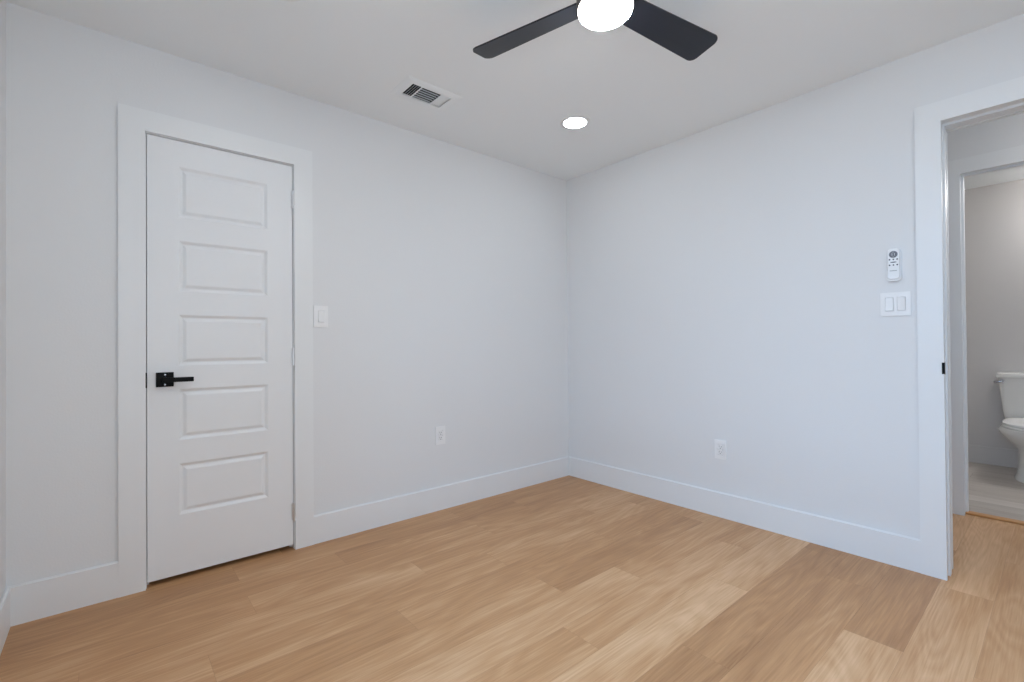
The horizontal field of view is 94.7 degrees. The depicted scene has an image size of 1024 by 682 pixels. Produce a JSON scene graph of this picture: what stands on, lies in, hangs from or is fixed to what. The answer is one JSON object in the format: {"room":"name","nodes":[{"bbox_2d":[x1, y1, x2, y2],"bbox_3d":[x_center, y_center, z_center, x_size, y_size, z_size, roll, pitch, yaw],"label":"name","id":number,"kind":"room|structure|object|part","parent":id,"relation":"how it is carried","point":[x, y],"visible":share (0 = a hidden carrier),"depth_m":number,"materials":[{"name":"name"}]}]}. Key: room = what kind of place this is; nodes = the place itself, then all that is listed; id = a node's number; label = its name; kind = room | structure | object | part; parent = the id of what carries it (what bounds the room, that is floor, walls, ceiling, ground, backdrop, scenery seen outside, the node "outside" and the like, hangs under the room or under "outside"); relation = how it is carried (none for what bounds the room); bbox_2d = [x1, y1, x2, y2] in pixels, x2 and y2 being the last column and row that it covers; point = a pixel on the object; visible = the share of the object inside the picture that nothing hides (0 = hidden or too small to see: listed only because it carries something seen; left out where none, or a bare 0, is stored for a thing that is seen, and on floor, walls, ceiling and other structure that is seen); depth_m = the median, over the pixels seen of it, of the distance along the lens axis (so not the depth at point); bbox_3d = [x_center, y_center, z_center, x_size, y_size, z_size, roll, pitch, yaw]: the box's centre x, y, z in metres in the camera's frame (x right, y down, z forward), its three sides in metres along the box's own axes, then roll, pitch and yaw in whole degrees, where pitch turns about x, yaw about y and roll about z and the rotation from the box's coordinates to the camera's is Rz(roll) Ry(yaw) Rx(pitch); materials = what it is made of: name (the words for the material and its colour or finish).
{"room":"empty bedroom","nodes":[
{"label":"empty bedroom","id":0,"kind":"room"},
{"bbox_2d":[0,0,5,599],"bbox_3d":[-0.892,-0.129,0.478,0.120,2.440,3.720,0,-1,-40],"label":"wall","id":1,"kind":"structure","parent":0,"point":[2,2],"depth_m":1.79,"materials":[{"name":"white paint"}]},
{"bbox_2d":[0,587,10,654],"bbox_3d":[-0.789,1.012,0.462,0.014,0.154,3.586,0,-1,-40],"label":"baseboard","id":2,"kind":"structure","parent":1,"relation":"attached to","point":[5,601],"depth_m":1.74,"materials":[{"name":"white paint"}]},
{"bbox_2d":[6,2,568,586],"bbox_3d":[-0.795,-0.112,2.925,3.200,2.440,0.120,0,-1,-40],"label":"wall","id":3,"kind":"structure","parent":0,"point":[440,267],"depth_m":2.65,"materials":[{"name":"white paint"}]},
{"bbox_2d":[118,103,313,597],"bbox_3d":[-1.440,0.036,2.361,0.817,2.145,0.138,0,-1,-40],"label":"door frame","id":4,"kind":"structure","parent":3,"relation":"attached to","point":[134,123],"depth_m":2.10,"materials":[{"name":"white paint"}]},
{"bbox_2d":[146,134,294,582],"bbox_3d":[-1.397,0.074,2.317,0.624,2.021,0.095,0,-1,-40],"label":"door","id":5,"kind":"structure","parent":3,"relation":"in","point":[221,354],"depth_m":2.30,"materials":[{"name":"white paint"}]},
{"bbox_3d":[-1.590,0.177,2.161,0.066,0.066,0.010,0,-1,-40],"label":"handle","id":6,"kind":"part","parent":5,"relation":"part of","materials":[{"name":"black metal"}]},
{"bbox_3d":[-1.535,0.176,2.169,0.117,0.024,0.051,0,-1,-40],"label":"lever","id":7,"kind":"part","parent":5,"relation":"part of","materials":[{"name":"black metal"}]},
{"bbox_2d":[5,456,568,626],"bbox_3d":[-0.743,1.030,2.865,3.200,0.154,0.014,0,-1,-40],"label":"baseboard","id":8,"kind":"structure","parent":3,"relation":"attached to","point":[53,595],"depth_m":2.70,"materials":[{"name":"white paint"}]},
{"bbox_2d":[313,306,327,326],"bbox_3d":[-1.058,-0.136,2.615,0.077,0.118,0.012,0,-1,-40],"label":"light switch","id":9,"kind":"object","parent":3,"relation":"attached to","point":[320,313],"visible":1,"depth_m":2.61,"materials":[{"name":"white plastic"}]},
{"bbox_2d":[435,426,444,444],"bbox_3d":[-0.471,0.621,3.106,0.073,0.117,0.008,0,-1,-40],"label":"wall outlet","id":10,"kind":"object","parent":3,"relation":"attached to","point":[441,433],"visible":1,"depth_m":3.10,"materials":[{"name":"white plastic"}]},
{"bbox_2d":[0,475,1023,681],"bbox_3d":[0.631,1.141,2.072,4.505,0.100,4.440,0,-1,-40],"label":"floor","id":11,"kind":"structure","parent":0,"point":[568,578],"depth_m":1.92,"materials":[{"name":"brown wood"}]},
{"bbox_2d":[965,511,1023,524],"bbox_3d":[3.078,1.071,2.701,0.054,0.013,0.696,0,-1,-40],"label":"threshold","id":12,"kind":"object","parent":11,"relation":"on","point":[999,518],"visible":1,"depth_m":2.85,"materials":[{"name":"brown wood"}]},
{"bbox_2d":[6,0,1023,189],"bbox_3d":[1.489,-1.412,2.523,6.400,0.120,4.920,0,-1,-40],"label":"ceiling","id":13,"kind":"structure","parent":0,"point":[638,96],"depth_m":2.22,"materials":[{"name":"white paint"}]},
{"bbox_2d":[390,75,462,111],"bbox_3d":[-0.465,-1.392,2.566,0.330,0.125,0.212,0,-1,-40],"label":"ceiling vent","id":14,"kind":"object","parent":13,"relation":"in","point":[411,86],"visible":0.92,"depth_m":2.57,"materials":[{"name":"white metal"}]},
{"bbox_2d":[560,115,589,129],"bbox_3d":[0.387,-1.339,2.898,0.184,0.004,0.184,0,-1,-40],"label":"recessed light","id":15,"kind":"object","parent":13,"relation":"in","point":[576,122],"visible":1,"depth_m":2.89,"materials":[{"name":"white paint"}]},
{"bbox_2d":[473,0,717,60],"bbox_3d":[0.214,-1.225,1.667,0.853,0.248,1.000,-1,0,29],"label":"ceiling fan","id":16,"kind":"object","parent":13,"relation":"hanging from","point":[687,40],"visible":1,"depth_m":1.74,"materials":[{"name":"black"}]},
{"bbox_3d":[0.061,-1.167,1.787,0.474,0.006,0.134,-1,13,34],"label":"fan blade","id":17,"kind":"part","parent":16,"relation":"part of","materials":[{"name":"black wood"}]},
{"bbox_3d":[0.318,-1.123,1.611,0.183,0.043,0.183,0,-1,-40],"label":"lamp shade","id":18,"kind":"part","parent":16,"relation":"part of","materials":[{"name":"white glass"}]},
{"bbox_3d":[0.582,-1.171,1.777,0.474,0.006,0.134,0,-14,-32],"label":"fan blade","id":19,"kind":"part","parent":16,"relation":"part of","materials":[{"name":"black wood"}]},
{"bbox_2d":[566,13,1023,538],"bbox_3d":[1.647,-0.132,2.640,0.150,2.440,3.720,0,-1,-40],"label":"wall","id":20,"kind":"structure","parent":0,"point":[726,281],"depth_m":2.69,"materials":[{"name":"white paint"}]},
{"bbox_2d":[715,439,726,459],"bbox_3d":[1.295,0.675,2.932,0.008,0.117,0.073,0,-1,-40],"label":"wall outlet","id":21,"kind":"object","parent":20,"relation":"attached to","point":[722,453],"visible":1,"depth_m":2.92,"materials":[{"name":"white plastic"}]},
{"bbox_2d":[569,456,920,572],"bbox_3d":[1.193,1.017,3.048,0.014,0.154,2.216,0,-1,-40],"label":"baseboard","id":22,"kind":"structure","parent":20,"relation":"attached to","point":[898,550],"depth_m":2.71,"materials":[{"name":"white paint"}]},
{"bbox_2d":[887,248,901,280],"bbox_3d":[1.842,-0.368,2.276,0.025,0.156,0.055,0,-1,-40],"label":"remote","id":23,"kind":"object","parent":20,"relation":"attached to","point":[894,272],"visible":1,"depth_m":2.27,"materials":[{"name":"white plastic"}]},
{"bbox_2d":[880,291,910,315],"bbox_3d":[1.850,-0.178,2.277,0.012,0.114,0.116,0,-1,-40],"label":"light switch","id":24,"kind":"object","parent":20,"relation":"attached to","point":[900,300],"visible":1,"depth_m":2.28,"materials":[{"name":"white plastic"}]},
{"bbox_2d":[914,76,1023,580],"bbox_3d":[2.283,-0.009,1.891,0.186,2.174,0.982,0,-1,-40],"label":"door frame","id":25,"kind":"structure","parent":20,"relation":"attached to","point":[932,122],"depth_m":2.17,"materials":[{"name":"white paint"}]},
{"bbox_3d":[1.970,0.124,2.152,0.046,0.060,0.010,0,-1,-40],"label":"strike plate","id":26,"kind":"part","parent":25,"relation":"part of","materials":[{"name":"black metal"}]},
{"bbox_3d":[2.347,-0.010,1.946,0.017,2.174,0.982,0,-1,-40],"label":"hall casing","id":27,"kind":"part","parent":25,"relation":"part of","materials":[{"name":"white paint"}]},
{"bbox_2d":[947,113,1023,161],"bbox_3d":[3.134,-0.143,2.644,0.120,2.440,3.000,0,-1,-40],"label":"wall","id":28,"kind":"structure","parent":0,"point":[1006,132],"depth_m":2.86,"materials":[{"name":"white paint"}]},
{"bbox_2d":[948,145,1023,515],"bbox_3d":[3.071,-0.029,2.705,0.137,2.213,0.882,0,-1,-40],"label":"door frame","id":29,"kind":"structure","parent":28,"relation":"attached to","point":[1009,158],"depth_m":2.95,"materials":[{"name":"white paint"}]},
{"bbox_2d":[964,179,1023,449],"bbox_3d":[4.512,-0.145,3.818,0.120,2.440,3.000,0,-1,-40],"label":"wall","id":30,"kind":"structure","parent":0,"point":[994,214],"depth_m":4.11,"materials":[{"name":"grey paint"}]},
{"bbox_2d":[968,444,1018,467],"bbox_3d":[4.469,0.994,3.766,0.014,0.154,3.000,0,-1,-40],"label":"baseboard","id":31,"kind":"structure","parent":30,"relation":"attached to","point":[1005,457],"depth_m":4.09,"materials":[{"name":"grey paint"}]},
{"bbox_2d":[968,462,1023,520],"bbox_3d":[3.861,1.124,3.246,1.855,0.104,3.000,0,-1,-40],"label":"floor","id":32,"kind":"structure","parent":0,"point":[994,490],"depth_m":3.37,"materials":[{"name":"beige tile"}]},
{"bbox_2d":[993,372,1023,482],"bbox_3d":[4.061,0.668,3.662,0.734,0.812,0.467,0,-1,-40],"label":"toilet","id":33,"kind":"object","parent":32,"relation":"on","point":[1011,384],"visible":1,"depth_m":3.83,"materials":[{"name":"white ceramic"}]},
{"bbox_3d":[4.257,0.283,3.829,0.218,0.044,0.458,0,-1,-40],"label":"tank lid","id":34,"kind":"part","parent":33,"relation":"part of","materials":[{"name":"white ceramic"}]},
{"bbox_3d":[4.259,0.489,3.827,0.198,0.368,0.428,0,-1,-40],"label":"tank","id":35,"kind":"part","parent":33,"relation":"part of","materials":[{"name":"white ceramic"}]},
{"bbox_3d":[4.027,0.870,3.625,0.625,0.408,0.408,0,-1,-40],"label":"bowl","id":36,"kind":"part","parent":33,"relation":"part of","materials":[{"name":"white ceramic"}]},
{"bbox_3d":[3.980,0.656,3.588,0.515,0.019,0.360,0,-1,-40],"label":"seat","id":37,"kind":"part","parent":33,"relation":"part of","materials":[{"name":"white plastic"}]},
{"bbox_3d":[3.982,0.630,3.590,0.509,0.031,0.354,0,-1,-40],"label":"seat lid","id":38,"kind":"part","parent":33,"relation":"part of","materials":[{"name":"white plastic"}]}
]}

